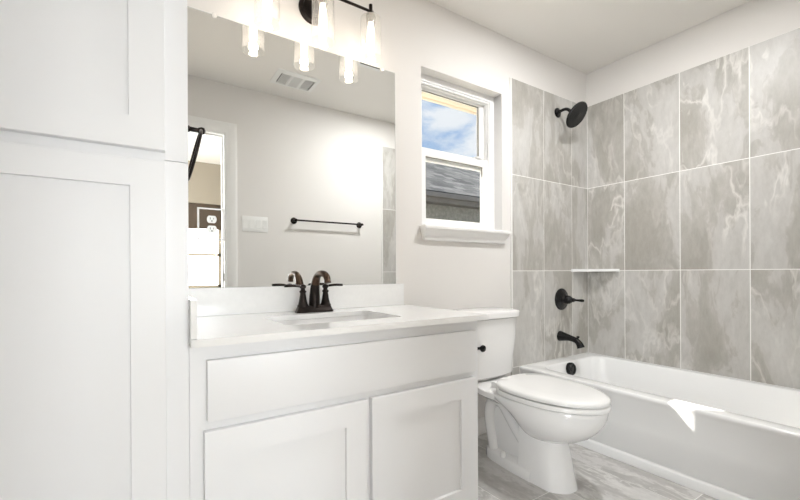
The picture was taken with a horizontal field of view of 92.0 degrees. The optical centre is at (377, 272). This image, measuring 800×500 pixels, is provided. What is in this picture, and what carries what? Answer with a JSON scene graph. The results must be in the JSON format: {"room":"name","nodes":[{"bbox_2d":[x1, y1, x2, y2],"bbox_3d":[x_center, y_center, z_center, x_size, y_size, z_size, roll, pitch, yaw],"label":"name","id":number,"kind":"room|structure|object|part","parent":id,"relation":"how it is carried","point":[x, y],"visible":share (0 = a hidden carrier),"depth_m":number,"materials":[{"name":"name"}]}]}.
{"room":"bathroom","nodes":[
{"label":"bathroom","id":0,"kind":"room"},
{"bbox_2d":[187,0,587,417],"bbox_3d":[0.078,-0.259,2.066,3.740,2.648,0.170,0,0,-32],"label":"wall","id":1,"kind":"structure","parent":0,"point":[416,38],"depth_m":2.38,"materials":[{"name":"white paint"}]},
{"bbox_2d":[187,6,395,287],"bbox_3d":[-0.336,-0.485,1.715,1.005,1.086,0.014,0,0,-32],"label":"vanity mirror","id":2,"kind":"object","parent":1,"relation":"attached to","point":[296,151],"visible":0.95,"depth_m":1.68,"materials":[{"name":"silver mirror"}]},
{"bbox_2d":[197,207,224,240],"bbox_3d":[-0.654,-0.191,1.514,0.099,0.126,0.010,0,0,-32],"label":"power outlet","id":3,"kind":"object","parent":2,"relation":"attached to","point":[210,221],"visible":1,"depth_m":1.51,"materials":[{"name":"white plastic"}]},
{"bbox_2d":[189,284,403,316],"bbox_3d":[-0.317,0.113,1.722,1.051,0.109,0.020,0,0,-32],"label":"backsplash","id":4,"kind":"structure","parent":1,"relation":"attached to","point":[232,300],"depth_m":1.64,"materials":[{"name":"stone"}]},
{"bbox_2d":[254,0,381,56],"bbox_3d":[-0.252,-1.121,1.678,0.577,0.270,0.168,0,0,-32],"label":"vanity light","id":5,"kind":"object","parent":1,"relation":"attached to","point":[314,12],"visible":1,"depth_m":1.72,"materials":[{"name":"black metal"}]},
{"bbox_3d":[-0.437,-1.082,1.525,0.033,0.126,0.033,0,0,-32],"label":"bulb","id":6,"kind":"part","parent":5,"relation":"part of","materials":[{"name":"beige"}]},
{"bbox_2d":[318,0,327,6],"bbox_3d":[-0.235,-1.167,1.649,0.046,0.046,0.046,0,0,-32],"label":"socket","id":7,"kind":"object","parent":5,"relation":"attached to","point":[322,3],"depth_m":1.64,"materials":[{"name":"silver metal"}]},
{"bbox_3d":[-0.234,-1.083,1.649,0.101,0.193,0.101,0,0,-32],"label":"lamp shade","id":8,"kind":"part","parent":5,"relation":"part of","materials":[{"name":"clear glass"}]},
{"bbox_3d":[-0.234,-1.083,1.649,0.033,0.126,0.033,0,0,-32],"label":"bulb","id":9,"kind":"part","parent":5,"relation":"part of","materials":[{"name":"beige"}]},
{"bbox_3d":[-0.235,-1.202,1.649,0.500,0.012,0.012,0,0,-32],"label":"arm","id":10,"kind":"part","parent":5,"relation":"part of","materials":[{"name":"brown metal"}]},
{"bbox_3d":[-0.032,-1.084,1.774,0.033,0.126,0.033,0,0,-32],"label":"bulb","id":11,"kind":"part","parent":5,"relation":"part of","materials":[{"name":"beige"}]},
{"bbox_2d":[366,12,375,25],"bbox_3d":[-0.032,-1.168,1.774,0.046,0.046,0.046,0,0,-32],"label":"socket","id":12,"kind":"object","parent":5,"relation":"attached to","point":[370,16],"depth_m":1.76,"materials":[{"name":"metal"}]},
{"bbox_2d":[422,92,475,114],"bbox_3d":[0.187,-1.411,2.547,5.000,0.170,0.530,0,0,-32],"label":"soffit","id":13,"kind":"structure","parent":1,"relation":"attached to","point":[425,96],"depth_m":3.04,"materials":[{"name":"beige paint"}]},
{"bbox_2d":[420,74,510,243],"bbox_3d":[0.484,-0.646,2.279,0.671,0.939,0.194,0,0,-32],"label":"window","id":14,"kind":"structure","parent":1,"relation":"in","point":[431,229],"depth_m":2.33,"materials":[{"name":"white plastic"}]},
{"bbox_3d":[0.444,-0.865,2.342,0.563,0.432,0.026,0,0,-32],"label":"sash","id":15,"kind":"part","parent":14,"relation":"part of","materials":[{"name":"white plastic"}]},
{"bbox_3d":[0.462,-0.495,2.316,0.563,0.429,0.026,0,0,-32],"label":"sash","id":16,"kind":"part","parent":14,"relation":"part of","materials":[{"name":"white plastic"}]},
{"bbox_3d":[0.506,-0.216,2.245,0.671,0.078,0.116,0,0,-32],"label":"sill","id":17,"kind":"part","parent":14,"relation":"part of","materials":[{"name":"white paint"}]},
{"bbox_2d":[478,417,486,434],"bbox_3d":[0.492,0.915,2.221,0.840,0.094,0.013,0,0,-32],"label":"baseboard","id":18,"kind":"structure","parent":1,"relation":"attached to","point":[481,421],"depth_m":2.29,"materials":[{"name":"white paint"}]},
{"bbox_2d":[509,77,512,374],"bbox_3d":[0.848,-0.139,2.444,0.010,2.199,0.011,0,0,-32],"label":"trim","id":19,"kind":"structure","parent":1,"relation":"attached to","point":[510,78],"depth_m":2.44,"materials":[{"name":"white"}]},
{"bbox_2d":[555,288,583,309],"bbox_3d":[1.331,0.186,2.644,0.152,0.152,0.154,0,0,-32],"label":"shower valve","id":20,"kind":"object","parent":1,"relation":"attached to","point":[562,299],"visible":1,"depth_m":2.67,"materials":[{"name":"black metal"}]},
{"bbox_3d":[1.342,0.187,2.635,0.060,0.060,0.127,0,0,-32],"label":"handle","id":21,"kind":"part","parent":20,"relation":"part of","materials":[{"name":"black metal"}]},
{"bbox_2d":[554,101,587,127],"bbox_3d":[1.303,-1.065,2.604,0.174,0.170,0.200,0,0,-32],"label":"shower","id":22,"kind":"object","parent":1,"relation":"attached to","point":[576,114],"visible":1,"depth_m":2.57,"materials":[{"name":"black metal"}]},
{"bbox_3d":[1.285,-1.101,2.640,0.024,0.061,0.114,0,0,-28],"label":"arm","id":23,"kind":"part","parent":22,"relation":"part of","materials":[{"name":"black metal"}]},
{"bbox_2d":[557,331,584,348],"bbox_3d":[1.322,0.459,2.626,0.072,0.106,0.177,0,0,-32],"label":"tub spout","id":24,"kind":"object","parent":1,"relation":"attached to","point":[561,336],"visible":1,"depth_m":2.62,"materials":[{"name":"black metal"}]},
{"bbox_2d":[428,0,750,73],"bbox_3d":[0.517,-1.536,1.342,3.420,0.100,1.550,0,0,-32],"label":"ceiling","id":25,"kind":"structure","parent":0,"point":[586,36],"depth_m":2.28,"materials":[{"name":"white paint"}]},
{"bbox_2d":[478,433,717,499],"bbox_3d":[0.560,1.012,1.293,3.420,0.100,1.665,0,0,-32],"label":"floor","id":26,"kind":"structure","parent":0,"point":[598,476],"depth_m":1.75,"materials":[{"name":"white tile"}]},
{"bbox_2d":[0,0,189,499],"bbox_3d":[-0.885,-0.254,1.060,0.606,2.446,0.552,0,0,-32],"label":"linen cabinet","id":27,"kind":"object","parent":26,"relation":"on","point":[94,247],"visible":1,"depth_m":0.89,"materials":[{"name":"white paint"}]},
{"bbox_3d":[-0.748,-0.866,0.834,0.500,1.130,0.020,0,0,-32],"label":"door","id":28,"kind":"part","parent":27,"relation":"part of","materials":[{"name":"white paint"}]},
{"bbox_3d":[-0.743,0.285,0.834,0.500,1.118,0.020,0,0,-32],"label":"door","id":29,"kind":"part","parent":27,"relation":"part of","materials":[{"name":"white paint"}]},
{"bbox_2d":[188,125,205,180],"bbox_3d":[-0.584,-0.383,1.219,0.074,0.188,0.169,0,0,-32],"label":"towel ring","id":30,"kind":"object","parent":27,"relation":"attached to","point":[201,131],"visible":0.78,"depth_m":1.19,"materials":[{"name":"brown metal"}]},
{"bbox_3d":[-0.584,-0.453,1.219,0.074,0.048,0.048,0,0,-32],"label":"post","id":31,"kind":"part","parent":30,"relation":"part of","materials":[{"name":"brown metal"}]},
{"bbox_2d":[189,321,477,499],"bbox_3d":[-0.177,0.577,1.492,1.043,0.778,0.554,0,0,-32],"label":"vanity cabinet","id":32,"kind":"object","parent":26,"relation":"on","point":[388,414],"visible":0.88,"depth_m":1.21,"materials":[{"name":"white paint"}]},
{"bbox_3d":[-0.245,0.662,1.136,0.488,0.494,0.020,0,0,-32],"label":"door","id":33,"kind":"part","parent":32,"relation":"part of","materials":[{"name":"white paint"}]},
{"bbox_2d":[189,305,488,347],"bbox_3d":[-0.165,0.177,1.486,1.061,0.020,0.580,0,0,-32],"label":"countertop","id":34,"kind":"structure","parent":32,"relation":"on","point":[220,330],"depth_m":1.30,"materials":[{"name":"stone"}]},
{"bbox_2d":[189,297,196,339],"bbox_3d":[-0.608,0.120,1.207,0.015,0.099,0.552,0,0,-32],"label":"side splash","id":35,"kind":"object","parent":34,"relation":"on","point":[192,302],"visible":0.42,"depth_m":0.97,"materials":[{"name":"stone"}]},
{"bbox_2d":[284,270,342,312],"bbox_3d":[-0.272,0.079,1.638,0.207,0.178,0.208,0,0,10],"label":"faucet","id":36,"kind":"object","parent":34,"relation":"on","point":[314,305],"visible":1,"depth_m":1.63,"materials":[{"name":"brown metal"}]},
{"bbox_3d":[-0.349,0.057,1.604,0.081,0.018,0.015,0,0,-34],"label":"lever","id":37,"kind":"part","parent":36,"relation":"part of","materials":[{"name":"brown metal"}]},
{"bbox_3d":[-0.316,0.097,1.626,0.048,0.095,0.048,0,0,-32],"label":"handle","id":38,"kind":"part","parent":36,"relation":"part of","materials":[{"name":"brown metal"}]},
{"bbox_3d":[-0.240,0.069,1.601,0.049,0.158,0.173,0,0,-32],"label":"spout","id":39,"kind":"part","parent":36,"relation":"part of","materials":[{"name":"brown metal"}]},
{"bbox_3d":[-0.228,0.096,1.680,0.048,0.095,0.048,0,0,-32],"label":"handle","id":40,"kind":"part","parent":36,"relation":"part of","materials":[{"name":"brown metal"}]},
{"bbox_3d":[-0.193,0.057,1.700,0.081,0.018,0.015,0,0,-29],"label":"lever","id":41,"kind":"part","parent":36,"relation":"part of","materials":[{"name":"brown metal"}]},
{"bbox_2d":[276,315,380,324],"bbox_3d":[-0.168,0.259,1.464,0.515,0.142,0.349,0,0,-32],"label":"sink basin","id":42,"kind":"object","parent":34,"relation":"in","point":[358,317],"visible":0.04,"depth_m":1.61,"materials":[{"name":"white ceramic"}]},
{"bbox_3d":[-0.034,0.308,1.267,0.974,0.160,0.020,0,0,-32],"label":"drawer","id":43,"kind":"part","parent":32,"relation":"part of","materials":[{"name":"white paint"}]},
{"bbox_3d":[0.180,0.659,1.398,0.476,0.496,0.020,0,0,-32],"label":"door","id":44,"kind":"part","parent":32,"relation":"part of","materials":[{"name":"white paint"}]},
{"bbox_2d":[455,307,611,493],"bbox_3d":[0.727,0.582,1.896,0.448,0.758,0.782,0,0,-32],"label":"toilet","id":45,"kind":"object","parent":26,"relation":"on","point":[532,420],"visible":0.95,"depth_m":1.76,"materials":[{"name":"white ceramic"}]},
{"bbox_3d":[0.516,0.390,1.978,0.084,0.037,0.031,0,0,-4],"label":"flush lever","id":46,"kind":"part","parent":45,"relation":"part of","materials":[{"name":"black metal"}]},
{"bbox_3d":[0.578,0.226,2.136,0.448,0.044,0.220,0,0,-32],"label":"tank lid","id":47,"kind":"part","parent":45,"relation":"part of","materials":[{"name":"white ceramic"}]},
{"bbox_3d":[0.578,0.414,2.138,0.426,0.329,0.197,0,0,-32],"label":"tank","id":48,"kind":"part","parent":45,"relation":"part of","materials":[{"name":"white ceramic"}]},
{"bbox_3d":[0.786,0.670,1.800,0.364,0.182,0.539,0,0,-32],"label":"bowl","id":49,"kind":"part","parent":45,"relation":"part of","materials":[{"name":"white ceramic"}]},
{"bbox_3d":[0.805,0.535,1.768,0.374,0.029,0.478,0,0,-32],"label":"lid","id":50,"kind":"part","parent":45,"relation":"part of","materials":[{"name":"white plastic"}]},
{"bbox_3d":[0.806,0.565,1.767,0.378,0.022,0.478,0,0,-32],"label":"seat","id":51,"kind":"part","parent":45,"relation":"part of","materials":[{"name":"white plastic"}]},
{"bbox_2d":[520,353,799,499],"bbox_3d":[1.644,0.776,2.028,0.779,0.359,1.528,0,0,-32],"label":"bathtub","id":52,"kind":"object","parent":26,"relation":"on","point":[718,437],"visible":0.77,"depth_m":1.84,"materials":[{"name":"white ceramic"}]},
{"bbox_2d":[586,0,799,389],"bbox_3d":[2.074,-0.270,2.228,0.170,2.648,1.665,0,0,-32],"label":"wall","id":53,"kind":"structure","parent":0,"point":[693,134],"depth_m":2.30,"materials":[{"name":"grey tile"}]},
{"bbox_2d":[571,269,619,271],"bbox_3d":[1.542,-0.017,2.733,0.210,0.018,0.225,0,0,-32],"label":"corner shelf","id":54,"kind":"object","parent":53,"relation":"attached to","point":[572,270],"visible":1,"depth_m":2.74,"materials":[{"name":"stone"}]},
{"label":"outside","id":55,"kind":"structure","parent":0,"visible":0},
{"bbox_3d":[-3.382,1.382,9.330,28.000,0.200,15.840,0,0,-32],"label":"ground","id":56,"kind":"structure","parent":55,"visible":0},
{"bbox_2d":[426,162,479,222],"bbox_3d":[1.107,-0.860,10.125,12.500,4.239,5.000,0,0,-32],"label":"house","id":57,"kind":"structure","parent":56,"relation":"on","point":[452,193],"depth_m":8.03,"materials":[{"name":"brick"}]}
]}

